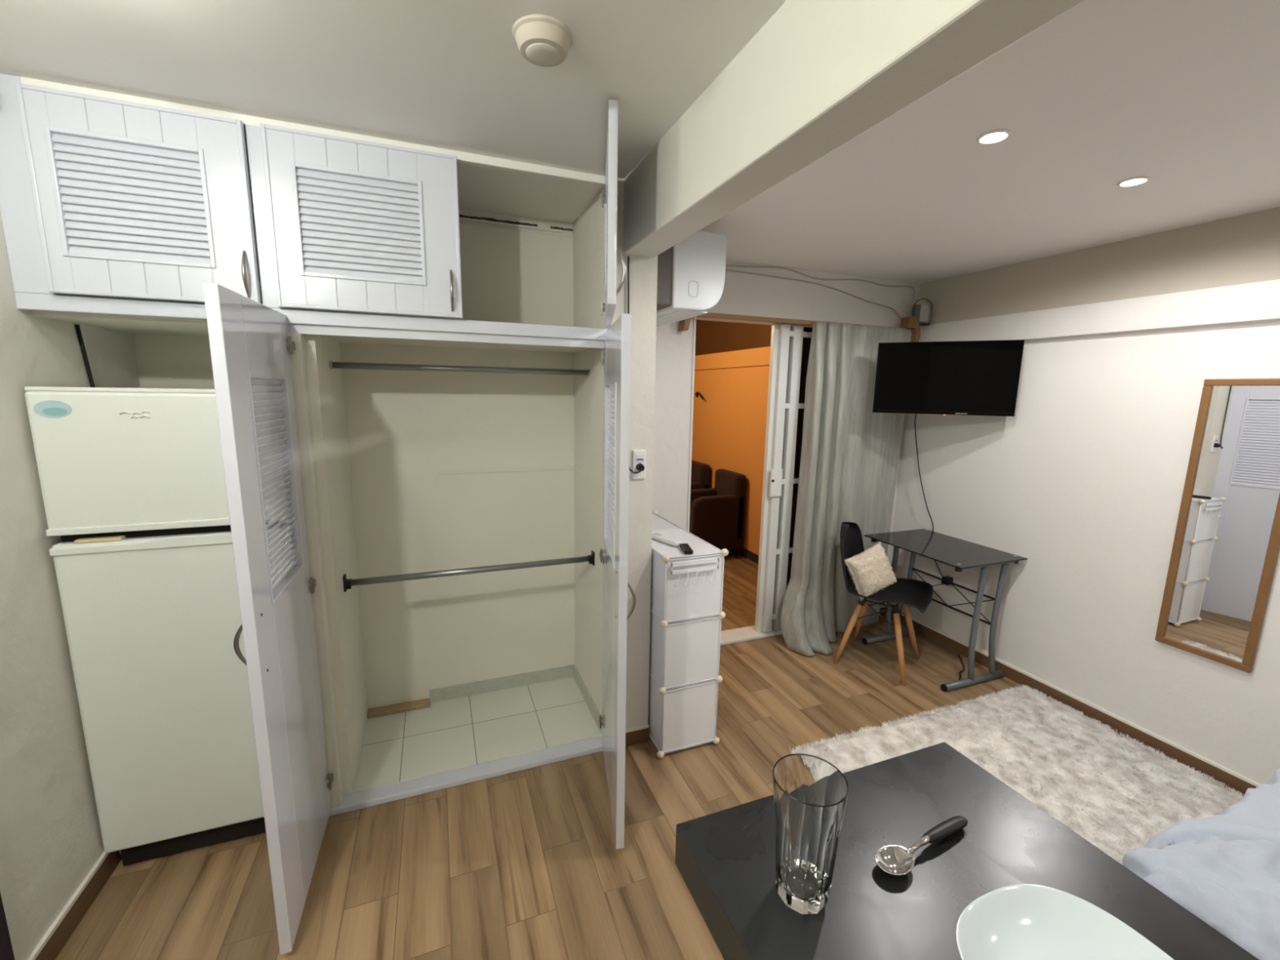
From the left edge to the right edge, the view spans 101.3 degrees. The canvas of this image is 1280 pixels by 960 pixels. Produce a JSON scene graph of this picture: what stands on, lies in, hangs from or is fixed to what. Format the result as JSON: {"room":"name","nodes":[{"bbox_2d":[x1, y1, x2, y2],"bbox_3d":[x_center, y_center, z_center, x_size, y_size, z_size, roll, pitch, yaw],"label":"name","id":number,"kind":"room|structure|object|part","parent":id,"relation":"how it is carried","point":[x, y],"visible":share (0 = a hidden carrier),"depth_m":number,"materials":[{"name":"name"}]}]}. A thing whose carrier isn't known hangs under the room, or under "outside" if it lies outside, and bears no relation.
{"room":"studio apartment","nodes":[
{"label":"studio apartment","id":0,"kind":"room"},
{"bbox_2d":[0,212,140,959],"bbox_3d":[-1.210,0.326,0.050,0.100,2.500,4.660,-3,10,-21],"label":"wall","id":1,"kind":"structure","parent":0,"point":[51,836],"depth_m":1.47,"materials":[{"name":"beige paint"}]},
{"bbox_2d":[0,892,14,959],"bbox_3d":[-1.409,0.424,0.800,0.058,2.048,0.850,-3,10,-21],"label":"door","id":2,"kind":"structure","parent":1,"relation":"in","point":[6,953],"depth_m":1.30,"materials":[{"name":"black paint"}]},
{"bbox_2d":[26,850,121,959],"bbox_3d":[-1.160,1.522,0.223,0.011,0.087,4.560,-3,10,-21],"label":"baseboard","id":3,"kind":"structure","parent":1,"relation":"attached to","point":[55,938],"depth_m":1.57,"materials":[{"name":"brown wood"}]},
{"bbox_2d":[75,324,95,387],"bbox_3d":[-1.840,-0.121,1.793,0.011,0.786,0.071,-3,10,-21],"label":"power cable","id":4,"kind":"object","parent":1,"relation":"attached to","point":[77,326],"visible":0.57,"depth_m":1.73,"materials":[{"name":"black plastic"}]},
{"bbox_2d":[302,334,368,795],"bbox_3d":[-1.256,0.332,2.161,0.085,1.790,0.548,-3,10,-21],"label":"wall","id":5,"kind":"structure","parent":0,"point":[326,384],"depth_m":2.03,"materials":[{"name":"beige paint"}]},
{"bbox_2d":[128,181,574,708],"bbox_3d":[-1.238,-0.085,2.503,1.840,2.500,0.200,-3,10,-21],"label":"wall","id":6,"kind":"structure","parent":0,"point":[405,428],"depth_m":2.56,"materials":[{"name":"beige paint"}]},
{"bbox_2d":[458,213,572,237],"bbox_3d":[-0.608,-1.187,2.443,0.600,0.038,0.012,-3,10,-21],"label":"wall rail","id":7,"kind":"object","parent":6,"relation":"attached to","point":[492,221],"visible":0.83,"depth_m":2.44,"materials":[{"name":"silver metal"}]},
{"bbox_2d":[439,466,603,485],"bbox_3d":[-0.545,-0.003,2.354,0.660,0.019,0.600,-3,10,-21],"label":"trim","id":8,"kind":"structure","parent":6,"relation":"attached to","point":[557,468],"depth_m":2.60,"materials":[{"name":"beige paint"}]},
{"bbox_2d":[0,0,786,223],"bbox_3d":[-0.353,-0.897,0.173,1.895,0.100,4.660,-3,10,-21],"label":"ceiling","id":9,"kind":"structure","parent":0,"point":[447,74],"depth_m":1.32,"materials":[{"name":"paint"}]},
{"bbox_2d":[512,14,573,66],"bbox_3d":[-0.222,-0.995,1.204,0.136,0.043,0.136,-3,10,-21],"label":"smoke detector","id":10,"kind":"object","parent":9,"relation":"attached to","point":[542,40],"visible":1,"depth_m":1.17,"materials":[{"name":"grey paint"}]},
{"bbox_2d":[623,0,1084,257],"bbox_3d":[0.712,-0.751,0.228,0.133,0.370,3.946,-3,10,-21],"label":"ceiling beam","id":11,"kind":"structure","parent":9,"relation":"attached to","point":[818,75],"depth_m":1.07,"materials":[{"name":"beige paint"}]},
{"bbox_2d":[55,550,1156,959],"bbox_3d":[0.307,1.127,3.146,5.075,0.110,9.200,-3,10,-21],"label":"floor","id":12,"kind":"structure","parent":0,"point":[527,864],"depth_m":1.90,"materials":[{"name":"brown wood"}]},
{"bbox_2d":[24,386,290,865],"bbox_3d":[-1.559,0.461,1.974,0.591,1.587,0.636,-3,10,-21],"label":"refrigerator","id":13,"kind":"object","parent":12,"relation":"on","point":[132,480],"visible":0.71,"depth_m":1.64,"materials":[{"name":"white metal"}]},
{"bbox_3d":[-1.445,-0.271,1.587,0.587,0.012,0.055,-3,10,-21],"label":"trim","id":14,"kind":"part","parent":13,"relation":"part of","materials":[{"name":"plastic"}]},
{"bbox_2d":[25,391,286,536],"bbox_3d":[-1.447,-0.059,1.617,0.591,0.415,0.066,-3,10,-21],"label":"freezer","id":15,"kind":"object","parent":13,"relation":"in","point":[109,463],"depth_m":1.56,"materials":[{"name":"white metal"}]},
{"bbox_2d":[48,528,290,853],"bbox_3d":[-1.459,0.682,1.741,0.591,1.041,0.066,-3,10,-21],"label":"door","id":16,"kind":"structure","parent":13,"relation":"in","point":[153,619],"depth_m":1.68,"materials":[{"name":"white metal"}]},
{"bbox_2d":[0,73,635,955],"bbox_3d":[-0.945,0.058,1.902,1.745,2.374,1.162,-3,10,-21],"label":"wardrobe","id":17,"kind":"object","parent":12,"relation":"on","point":[104,193],"depth_m":1.59,"materials":[{"name":"paint"}]},
{"bbox_3d":[-1.444,-0.797,1.507,0.328,0.312,0.017,-3,10,-21],"label":"louver panel","id":18,"kind":"part","parent":17,"relation":"part of","materials":[{"name":"white wood"}]},
{"bbox_3d":[-1.414,-0.794,1.508,0.491,0.525,0.006,-3,10,-21],"label":"molding","id":19,"kind":"part","parent":17,"relation":"part of","materials":[{"name":"white wood"}]},
{"bbox_3d":[-1.418,-0.796,1.520,0.493,0.527,0.022,-3,10,-21],"label":"door","id":20,"kind":"part","parent":17,"relation":"part of","materials":[{"name":"white wood"}]},
{"bbox_3d":[-1.018,0.422,1.343,0.034,0.133,0.011,-2,10,-20],"label":"handle","id":21,"kind":"part","parent":17,"relation":"part of","materials":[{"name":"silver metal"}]},
{"bbox_3d":[-1.205,-0.630,1.602,0.011,0.139,0.034,-3,10,-21],"label":"handle","id":22,"kind":"part","parent":17,"relation":"part of","materials":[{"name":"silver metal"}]},
{"bbox_3d":[-1.072,0.400,1.579,0.028,1.795,0.548,-2,10,-20],"label":"door","id":23,"kind":"part","parent":17,"relation":"part of","materials":[{"name":"white wood"}]},
{"bbox_3d":[-1.077,0.010,1.541,0.016,0.609,0.324,-2,10,-20],"label":"louver panel","id":24,"kind":"part","parent":17,"relation":"part of","materials":[{"name":"white wood"}]},
{"bbox_3d":[-1.076,0.010,1.541,0.036,0.629,0.344,-2,10,-20],"label":"molding","id":25,"kind":"part","parent":17,"relation":"part of","materials":[{"name":"white wood"}]},
{"bbox_3d":[-0.928,-0.816,1.750,1.745,0.600,0.054,-3,10,-21],"label":"frame","id":26,"kind":"part","parent":17,"relation":"part of","materials":[{"name":"white wood"}]},
{"bbox_2d":[30,311,588,352],"bbox_3d":[-1.045,-0.586,2.078,1.740,0.055,0.560,-3,10,-21],"label":"shelf","id":27,"kind":"object","parent":17,"relation":"attached to","point":[129,324],"depth_m":1.85,"materials":[{"name":"beige paint"}]},
{"bbox_3d":[-0.881,-1.097,1.706,1.655,0.028,0.029,-3,10,-21],"label":"rail","id":28,"kind":"part","parent":17,"relation":"part of","materials":[{"name":"paint"}]},
{"bbox_3d":[-0.905,-0.822,1.714,0.352,0.312,0.017,-3,10,-21],"label":"louver panel","id":29,"kind":"part","parent":17,"relation":"part of","materials":[{"name":"white wood"}]},
{"bbox_3d":[-0.885,-0.821,1.724,0.556,0.527,0.022,-3,10,-21],"label":"door","id":30,"kind":"part","parent":17,"relation":"part of","materials":[{"name":"white wood"}]},
{"bbox_3d":[-0.881,-0.819,1.712,0.554,0.525,0.006,-3,10,-21],"label":"molding","id":31,"kind":"part","parent":17,"relation":"part of","materials":[{"name":"white wood"}]},
{"bbox_3d":[-0.648,-0.519,1.918,1.120,0.030,0.042,-3,10,-21],"label":"rail","id":32,"kind":"part","parent":17,"relation":"part of","materials":[{"name":"grey wood"}]},
{"bbox_3d":[-0.651,-0.656,1.815,0.011,0.139,0.034,-3,10,-21],"label":"handle","id":33,"kind":"part","parent":17,"relation":"part of","materials":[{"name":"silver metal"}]},
{"bbox_2d":[329,360,590,376],"bbox_3d":[-0.711,-0.466,2.207,1.033,0.031,0.031,-3,10,-21],"label":"closet rod","id":34,"kind":"object","parent":17,"relation":"attached to","point":[339,365],"visible":1,"depth_m":2.17,"materials":[{"name":"grey metal"}]},
{"bbox_2d":[342,550,594,591],"bbox_3d":[-0.700,0.389,2.284,1.035,0.064,0.034,-3,10,-21],"label":"closet rod","id":35,"kind":"object","parent":17,"relation":"attached to","point":[348,583],"visible":1,"depth_m":2.25,"materials":[{"name":"grey metal"}]},
{"bbox_3d":[-0.101,-0.819,1.756,0.017,0.312,0.354,0,10,-5],"label":"louver panel","id":36,"kind":"part","parent":17,"relation":"part of","materials":[{"name":"wood"}]},
{"bbox_3d":[-0.096,-0.035,1.914,0.036,0.629,0.369,-1,10,-9],"label":"molding","id":37,"kind":"part","parent":17,"relation":"part of","materials":[{"name":"white wood"}]},
{"bbox_3d":[-0.102,-0.822,1.753,0.022,0.539,0.553,0,10,-5],"label":"door","id":38,"kind":"part","parent":17,"relation":"part of","materials":[{"name":"white wood"}]},
{"bbox_3d":[-0.094,-0.035,1.914,0.016,0.609,0.349,-1,10,-9],"label":"louver panel","id":39,"kind":"part","parent":17,"relation":"part of","materials":[{"name":"wood"}]},
{"bbox_3d":[-0.089,-0.822,1.755,0.006,0.537,0.551,0,10,-5],"label":"molding","id":40,"kind":"part","parent":17,"relation":"part of","materials":[{"name":"wood"}]},
{"bbox_3d":[-0.099,0.353,1.955,0.028,1.795,0.563,-1,10,-9],"label":"door","id":41,"kind":"part","parent":17,"relation":"part of","materials":[{"name":"white wood"}]},
{"bbox_3d":[-0.058,-0.615,1.549,0.035,0.143,0.011,0,10,-5],"label":"handle","id":42,"kind":"part","parent":17,"relation":"part of","materials":[{"name":"metal"}]},
{"bbox_3d":[-0.030,0.396,1.718,0.034,0.133,0.011,-1,10,-9],"label":"handle","id":43,"kind":"part","parent":17,"relation":"part of","materials":[{"name":"metal"}]},
{"bbox_2d":[648,510,728,758],"bbox_3d":[0.089,0.703,2.662,0.313,0.936,0.812,-3,10,-21],"label":"storage cabinet","id":44,"kind":"object","parent":12,"relation":"on","point":[686,620],"visible":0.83,"depth_m":2.31,"materials":[{"name":"white plastic"}]},
{"bbox_3d":[0.019,0.229,2.785,0.268,0.007,0.339,-3,10,-21],"label":"panel","id":45,"kind":"part","parent":44,"relation":"part of","materials":[{"name":"white"}]},
{"bbox_2d":[651,532,681,546],"bbox_3d":[0.115,0.273,2.421,0.044,0.021,0.190,-7,12,-39],"label":"remote","id":46,"kind":"object","parent":44,"relation":"on","point":[674,542],"visible":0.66,"depth_m":2.40,"materials":[{"name":"white plastic"}]},
{"bbox_2d":[679,543,693,554],"bbox_3d":[0.201,0.299,2.291,0.038,0.016,0.116,0,10,-7],"label":"remote control","id":47,"kind":"object","parent":44,"relation":"on","point":[686,549],"visible":1,"depth_m":2.27,"materials":[{"name":"black plastic"}]},
{"bbox_3d":[0.159,0.290,2.429,0.268,0.007,0.422,-3,10,-21],"label":"panel","id":48,"kind":"part","parent":44,"relation":"part of","materials":[{"name":"white plastic"}]},
{"bbox_3d":[0.224,1.058,2.355,0.264,0.287,0.004,-3,10,-21],"label":"door","id":49,"kind":"part","parent":44,"relation":"part of","materials":[{"name":"white plastic"}]},
{"bbox_3d":[0.229,0.755,2.304,0.264,0.287,0.004,-3,10,-21],"label":"door","id":50,"kind":"part","parent":44,"relation":"part of","materials":[{"name":"white plastic"}]},
{"bbox_3d":[0.234,0.462,2.255,0.264,0.268,0.004,-3,10,-21],"label":"door","id":51,"kind":"part","parent":44,"relation":"part of","materials":[{"name":"white plastic"}]},
{"bbox_2d":[671,557,719,586],"bbox_3d":[0.236,0.390,2.218,0.225,0.102,0.020,-3,10,-21],"label":"hook rack","id":52,"kind":"object","parent":44,"relation":"attached to","point":[696,570],"visible":1,"depth_m":2.22,"materials":[{"name":"white plastic"}]},
{"bbox_2d":[690,460,710,489],"bbox_3d":[0.429,0.218,5.919,0.580,0.830,0.460,-3,10,-21],"label":"armchair","id":53,"kind":"object","parent":12,"relation":"on","point":[700,472],"visible":0.11,"depth_m":5.75,"materials":[{"name":"brown fabric"}]},
{"bbox_3d":[0.485,0.307,5.755,0.560,0.550,0.090,-3,10,-21],"label":"armrest","id":54,"kind":"part","parent":53,"relation":"part of","materials":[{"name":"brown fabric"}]},
{"bbox_2d":[688,468,746,556],"bbox_3d":[0.689,0.333,5.257,0.580,0.830,0.460,-3,10,-21],"label":"armchair","id":55,"kind":"object","parent":12,"relation":"on","point":[717,514],"visible":0.67,"depth_m":5.08,"materials":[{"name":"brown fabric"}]},
{"bbox_3d":[0.615,0.365,5.425,0.560,0.550,0.090,-3,10,-21],"label":"armrest","id":56,"kind":"part","parent":55,"relation":"part of","materials":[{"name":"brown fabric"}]},
{"bbox_3d":[0.745,0.422,5.094,0.560,0.550,0.090,-3,10,-21],"label":"armrest","id":57,"kind":"part","parent":55,"relation":"part of","materials":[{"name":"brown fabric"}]},
{"bbox_3d":[0.902,0.245,5.320,0.130,0.670,0.450,-3,10,-21],"label":"backrest","id":58,"kind":"part","parent":55,"relation":"part of","materials":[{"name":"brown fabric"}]},
{"bbox_3d":[0.975,0.713,5.229,0.040,0.100,0.040,-3,10,-21],"label":"leg","id":59,"kind":"part","parent":55,"relation":"part of","materials":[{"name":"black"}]},
{"bbox_2d":[833,521,933,684],"bbox_3d":[1.447,0.699,3.164,0.516,0.832,0.472,8,12,37],"label":"shell chair","id":60,"kind":"object","parent":12,"relation":"on","point":[916,593],"visible":0.83,"depth_m":3.15,"materials":[{"name":"black plastic"}]},
{"bbox_3d":[1.256,0.918,3.161,0.162,0.395,0.035,0,10,-7],"label":"leg","id":61,"kind":"part","parent":60,"relation":"part of","materials":[{"name":"brown wood"}]},
{"bbox_3d":[1.433,0.883,3.388,0.035,0.395,0.162,0,10,-8],"label":"leg","id":62,"kind":"part","parent":60,"relation":"part of","materials":[{"name":"brown wood"}]},
{"bbox_3d":[1.327,0.722,3.137,0.054,0.060,0.038,0,10,-5],"label":"leg mount","id":63,"kind":"part","parent":60,"relation":"part of","materials":[{"name":"black plastic"}]},
{"bbox_2d":[844,542,897,601],"bbox_3d":[1.378,0.545,3.139,0.335,0.338,0.193,-3,10,-21],"label":"cushion","id":64,"kind":"object","parent":60,"relation":"on","point":[870,571],"visible":0.98,"depth_m":3.08,"materials":[{"name":"beige fabric"}]},
{"bbox_3d":[1.474,0.743,3.026,0.036,0.061,0.055,-1,10,-9],"label":"leg mount","id":65,"kind":"part","parent":60,"relation":"part of","materials":[{"name":"black plastic"}]},
{"bbox_3d":[1.480,0.950,2.992,0.035,0.395,0.162,0,10,-8],"label":"leg","id":66,"kind":"part","parent":60,"relation":"part of","materials":[{"name":"brown wood"}]},
{"bbox_3d":[1.657,0.915,3.219,0.162,0.395,0.035,0,10,-7],"label":"leg","id":67,"kind":"part","parent":60,"relation":"part of","materials":[{"name":"brown wood"}]},
{"bbox_2d":[862,528,1027,692],"bbox_3d":[1.776,0.749,3.177,0.513,0.730,0.670,-3,10,-21],"label":"computer desk","id":68,"kind":"object","parent":12,"relation":"on","point":[961,554],"visible":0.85,"depth_m":3.00,"materials":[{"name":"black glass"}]},
{"bbox_3d":[1.651,0.706,3.436,0.056,0.673,0.030,-3,10,-21],"label":"leg","id":69,"kind":"part","parent":68,"relation":"part of","materials":[{"name":"grey"}]},
{"bbox_3d":[1.804,0.699,3.495,0.073,0.674,0.030,-3,10,-21],"label":"leg","id":70,"kind":"part","parent":68,"relation":"part of","materials":[{"name":"grey"}]},
{"bbox_3d":[1.782,0.394,3.118,0.513,0.008,0.670,-3,10,-21],"label":"glass","id":71,"kind":"part","parent":68,"relation":"part of","materials":[{"name":"black glass"}]},
{"bbox_3d":[1.860,0.799,2.903,0.056,0.673,0.030,-3,10,-21],"label":"leg","id":72,"kind":"part","parent":68,"relation":"part of","materials":[{"name":"grey metal"}]},
{"bbox_3d":[2.013,0.791,2.962,0.073,0.674,0.030,-3,10,-21],"label":"leg","id":73,"kind":"part","parent":68,"relation":"part of","materials":[{"name":"grey metal"}]},
{"bbox_2d":[958,654,964,679],"bbox_3d":[1.907,1.121,3.116,0.039,0.008,0.366,7,11,31],"label":"cable","id":74,"kind":"object","parent":12,"relation":"on","point":[963,669],"visible":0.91,"depth_m":3.11,"materials":[{"name":"black plastic"}]},
{"bbox_2d":[675,742,1259,959],"bbox_3d":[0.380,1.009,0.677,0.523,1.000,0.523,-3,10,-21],"label":"table","id":75,"kind":"object","parent":12,"relation":"on","point":[725,859],"visible":0.8,"depth_m":0.67,"materials":[{"name":"laminate"}]},
{"bbox_2d":[772,753,848,914],"bbox_3d":[0.198,0.426,0.627,0.085,0.158,0.085,-3,10,-21],"label":"drinking glass","id":76,"kind":"object","parent":75,"relation":"on","point":[811,793],"visible":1,"depth_m":0.61,"materials":[{"name":"clear glass"}]},
{"bbox_2d":[874,815,967,875],"bbox_3d":[0.382,0.486,0.703,0.178,0.018,0.040,-4,11,-28],"label":"scoop","id":77,"kind":"object","parent":75,"relation":"on","point":[898,860],"visible":1,"depth_m":0.69,"materials":[{"name":"silver metal"}]},
{"bbox_2d":[874,845,915,875],"bbox_3d":[0.328,0.493,0.675,0.057,0.013,0.040,-4,11,-28],"label":"bowl","id":78,"kind":"object","parent":77,"relation":"on","point":[898,860],"depth_m":0.68,"materials":[{"name":"silver metal"}]},
{"bbox_3d":[0.422,0.482,0.724,0.088,0.015,0.018,-4,11,-28],"label":"handle","id":79,"kind":"part","parent":77,"relation":"part of","materials":[{"name":"black plastic"}]},
{"bbox_2d":[955,884,1173,959],"bbox_3d":[0.443,0.513,0.509,0.223,0.032,0.225,-3,10,-21],"label":"bowl","id":80,"kind":"object","parent":75,"relation":"on","point":[1018,922],"visible":1,"depth_m":0.58,"materials":[{"name":"white ceramic"}]},
{"bbox_2d":[789,684,1244,864],"bbox_3d":[1.641,1.288,2.055,1.632,0.028,1.335,-3,10,-21],"label":"shaggy rug","id":81,"kind":"object","parent":12,"relation":"on","point":[1114,791],"visible":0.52,"depth_m":2.32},
{"bbox_2d":[573,177,657,728],"bbox_3d":[-0.180,-0.081,2.584,0.192,2.500,0.814,-3,10,-21],"label":"wall","id":82,"kind":"structure","parent":0,"point":[588,229],"depth_m":2.33,"materials":[{"name":"beige paint"}]},
{"bbox_2d":[328,736,602,816],"bbox_3d":[-0.673,1.228,2.209,1.127,0.026,0.072,-3,10,-21],"label":"trim","id":83,"kind":"structure","parent":82,"relation":"attached to","point":[418,786],"depth_m":2.17,"materials":[{"name":"white wood"}]},
{"bbox_2d":[627,256,642,473],"bbox_3d":[-0.019,-0.448,2.109,0.073,0.853,0.022,1,10,2],"label":"cable","id":84,"kind":"object","parent":82,"relation":"attached to","point":[631,470],"visible":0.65,"depth_m":2.07,"materials":[{"name":"black plastic"}]},
{"bbox_2d":[625,724,648,746],"bbox_3d":[-0.035,1.177,2.411,0.157,0.082,0.012,-3,10,-21],"label":"baseboard","id":85,"kind":"structure","parent":82,"relation":"attached to","point":[639,734],"depth_m":2.41,"materials":[{"name":"brown wood"}]},
{"bbox_2d":[632,449,645,479],"bbox_3d":[0.002,-0.064,2.197,0.058,0.124,0.035,-3,10,-21],"label":"wall socket","id":86,"kind":"object","parent":82,"relation":"attached to","point":[638,455],"visible":0.99,"depth_m":2.20,"materials":[{"name":"white plastic"}]},
{"bbox_2d":[656,231,726,326],"bbox_3d":[0.102,-0.942,2.509,0.357,0.327,0.602,-3,10,-21],"label":"air conditioner","id":87,"kind":"object","parent":82,"relation":"attached to","point":[691,273],"visible":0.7,"depth_m":2.25,"materials":[{"name":"white plastic"}]},
{"bbox_2d":[691,364,769,555],"bbox_3d":[1.350,-0.298,5.973,1.178,1.860,4.300,-3,10,-21],"label":"wall","id":88,"kind":"structure","parent":0,"point":[730,422],"depth_m":5.27,"materials":[{"name":"orange paint"}]},
{"bbox_2d":[694,391,703,399],"bbox_3d":[0.666,-0.952,5.930,0.048,0.088,0.286,0,10,-8],"label":"wall hook","id":89,"kind":"object","parent":88,"relation":"attached to","point":[696,393],"visible":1,"depth_m":5.92,"materials":[{"name":"black metal"}]},
{"bbox_2d":[694,346,770,370],"bbox_3d":[1.357,-1.293,5.802,1.200,0.160,4.300,-3,10,-21],"label":"trim","id":90,"kind":"structure","parent":88,"relation":"on","point":[757,356],"depth_m":5.22,"materials":[{"name":"orange paint"}]},
{"bbox_2d":[733,546,759,564],"bbox_3d":[0.769,0.602,5.934,0.012,0.080,4.240,-3,10,-21],"label":"baseboard","id":91,"kind":"structure","parent":88,"relation":"attached to","point":[744,552],"depth_m":5.15,"materials":[{"name":"brown wood"}]},
{"bbox_2d":[694,320,771,355],"bbox_3d":[1.622,-1.818,5.815,0.650,0.880,4.300,-3,10,-21],"label":"wall","id":92,"kind":"structure","parent":0,"point":[711,336],"depth_m":6.35,"materials":[{"name":"brown paint"}]},
{"bbox_2d":[652,260,920,605],"bbox_3d":[0.837,-0.196,3.374,2.281,2.500,0.140,-3,10,-21],"label":"wall","id":93,"kind":"structure","parent":0,"point":[743,294],"depth_m":3.10,"materials":[{"name":"white paint"}]},
{"bbox_2d":[686,316,696,531],"bbox_3d":[0.268,0.064,3.191,0.014,2.030,0.148,-3,10,-21],"label":"trim","id":94,"kind":"structure","parent":93,"relation":"attached to","point":[695,317],"depth_m":3.06,"materials":[{"name":"white paint"}]},
{"bbox_2d":[720,625,782,645],"bbox_3d":[0.990,1.021,3.637,1.568,0.018,0.155,-3,10,-21],"label":"trim","id":95,"kind":"structure","parent":93,"relation":"attached to","point":[745,633],"depth_m":3.50,"materials":[{"name":"white paint"}]},
{"bbox_2d":[754,324,812,632],"bbox_3d":[1.263,0.019,3.536,0.973,2.013,0.087,-3,10,-21],"label":"door","id":96,"kind":"structure","parent":93,"relation":"in","point":[790,345],"depth_m":3.37,"materials":[{"name":"white paint"}]},
{"bbox_3d":[1.271,0.013,3.562,0.820,2.000,0.010,-3,10,-21],"label":"pane","id":97,"kind":"part","parent":96,"relation":"part of","materials":[{"name":"clear glass"}]},
{"bbox_2d":[678,312,920,342],"bbox_3d":[1.007,-0.938,3.154,1.683,0.162,0.101,-2,10,-19],"label":"board","id":98,"kind":"object","parent":93,"relation":"attached to","point":[909,322],"visible":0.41,"depth_m":3.08,"materials":[{"name":"brown wood"}]},
{"bbox_2d":[781,320,911,656],"bbox_3d":[1.374,0.052,3.322,0.920,2.024,0.309,-3,10,-21],"label":"curtain","id":99,"kind":"object","parent":98,"relation":"hanging from","point":[850,454],"visible":0.9,"depth_m":3.34,"materials":[{"name":"grey fabric"}]},
{"bbox_2d":[725,269,901,318],"bbox_3d":[0.947,-1.108,3.167,1.733,0.217,0.021,-3,10,-21],"label":"cable","id":100,"kind":"object","parent":93,"relation":"attached to","point":[892,308],"visible":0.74,"depth_m":3.20,"materials":[{"name":"beige plastic"}]},
{"bbox_2d":[725,264,915,299],"bbox_3d":[0.981,-1.213,3.168,1.806,0.101,0.012,-3,10,-21],"label":"cable","id":101,"kind":"object","parent":93,"relation":"attached to","point":[726,264],"visible":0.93,"depth_m":3.20,"materials":[{"name":"beige plastic"}]},
{"bbox_2d":[879,605,885,617],"bbox_3d":[1.778,0.964,3.862,0.056,0.082,0.012,-3,10,-21],"label":"baseboard","id":102,"kind":"structure","parent":93,"relation":"attached to","point":[882,607],"depth_m":3.86,"materials":[{"name":"brown wood"}]},
{"bbox_2d":[698,0,1279,284],"bbox_3d":[1.714,-0.960,1.028,2.338,0.120,4.760,-3,10,-21],"label":"ceiling","id":103,"kind":"structure","parent":0,"point":[1184,95],"depth_m":1.64,"materials":[{"name":"paint"}]},
{"bbox_2d":[976,128,1011,144],"bbox_3d":[1.020,-0.990,1.514,0.084,0.010,0.084,-3,10,-21],"label":"recessed light","id":104,"kind":"object","parent":103,"relation":"in","point":[993,136],"visible":1,"depth_m":1.51,"materials":[{"name":"white plastic"}]},
{"bbox_2d":[1116,176,1150,186],"bbox_3d":[1.698,-1.027,1.807,0.084,0.010,0.084,-3,10,-21],"label":"recessed light","id":105,"kind":"object","parent":103,"relation":"in","point":[1133,181],"visible":1,"depth_m":1.80,"materials":[{"name":"white plastic"}]},
{"bbox_2d":[885,206,1279,784],"bbox_3d":[2.738,0.139,1.566,0.140,2.500,4.660,-3,10,-21],"label":"wall","id":106,"kind":"structure","parent":0,"point":[1085,482],"depth_m":2.57,"materials":[{"name":"white paint"}]},
{"bbox_2d":[911,297,932,325],"bbox_3d":[1.837,-1.097,3.430,0.112,0.164,0.068,3,10,14],"label":"security camera","id":107,"kind":"object","parent":106,"relation":"on","point":[922,309],"visible":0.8,"depth_m":3.40,"materials":[{"name":"white plastic"}]},
{"bbox_2d":[914,413,942,576],"bbox_3d":[1.804,0.054,3.372,0.281,1.166,0.283,-3,10,-21],"label":"cable","id":108,"kind":"object","parent":106,"relation":"attached to","point":[915,414],"visible":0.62,"depth_m":3.45,"materials":[{"name":"black plastic"}]},
{"bbox_2d":[941,576,953,585],"bbox_3d":[1.968,0.644,3.362,0.051,0.045,0.045,-3,10,-21],"label":"plug","id":109,"kind":"object","parent":106,"relation":"attached to","point":[947,578],"visible":0.77,"depth_m":3.35,"materials":[{"name":"black plastic"}]},
{"bbox_2d":[872,339,1024,416],"bbox_3d":[1.783,-0.594,3.110,0.707,0.412,0.332,5,10,24],"label":"television","id":110,"kind":"object","parent":106,"relation":"attached to","point":[974,377],"visible":1,"depth_m":2.95,"materials":[{"name":"black plastic"}]},
{"bbox_2d":[884,605,1260,795],"bbox_3d":[2.647,1.335,1.738,0.012,0.082,4.660,-3,10,-21],"label":"baseboard","id":111,"kind":"structure","parent":106,"relation":"attached to","point":[1181,754],"depth_m":2.61,"materials":[{"name":"brown wood"}]},
{"bbox_2d":[1155,377,1279,672],"bbox_3d":[2.422,0.178,2.164,0.021,1.171,0.305,-3,10,-21],"label":"wall mirror","id":112,"kind":"object","parent":106,"relation":"attached to","point":[1226,546],"visible":1,"depth_m":2.16,"materials":[{"name":"brown wood"}]},
{"bbox_3d":[2.373,0.156,2.292,0.021,1.115,0.028,-3,10,-21],"label":"frame rail","id":113,"kind":"part","parent":112,"relation":"part of","materials":[{"name":"brown wood"}]},
{"bbox_3d":[2.413,0.742,2.259,0.021,0.028,0.305,-3,10,-21],"label":"frame rail","id":114,"kind":"part","parent":112,"relation":"part of","materials":[{"name":"brown wood"}]},
{"bbox_3d":[2.432,-0.386,2.070,0.021,0.028,0.305,-3,10,-21],"label":"frame rail","id":115,"kind":"part","parent":112,"relation":"part of","materials":[{"name":"brown wood"}]},
{"bbox_3d":[2.472,0.200,2.037,0.021,1.115,0.028,-3,10,-21],"label":"frame rail","id":116,"kind":"part","parent":112,"relation":"part of","materials":[{"name":"brown wood"}]},
{"bbox_3d":[2.338,1.341,0.584,1.360,0.440,2.020,-3,10,-21],"label":"bed","id":117,"kind":"object","parent":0,"visible":0},
{"bbox_2d":[1122,768,1279,959],"bbox_3d":[2.191,1.223,0.549,1.677,0.487,2.357,-3,10,-21],"label":"duvet","id":118,"kind":"object","parent":117,"relation":"on","point":[1224,868],"visible":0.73,"depth_m":1.21,"materials":[{"name":"grey fabric"}]}
]}

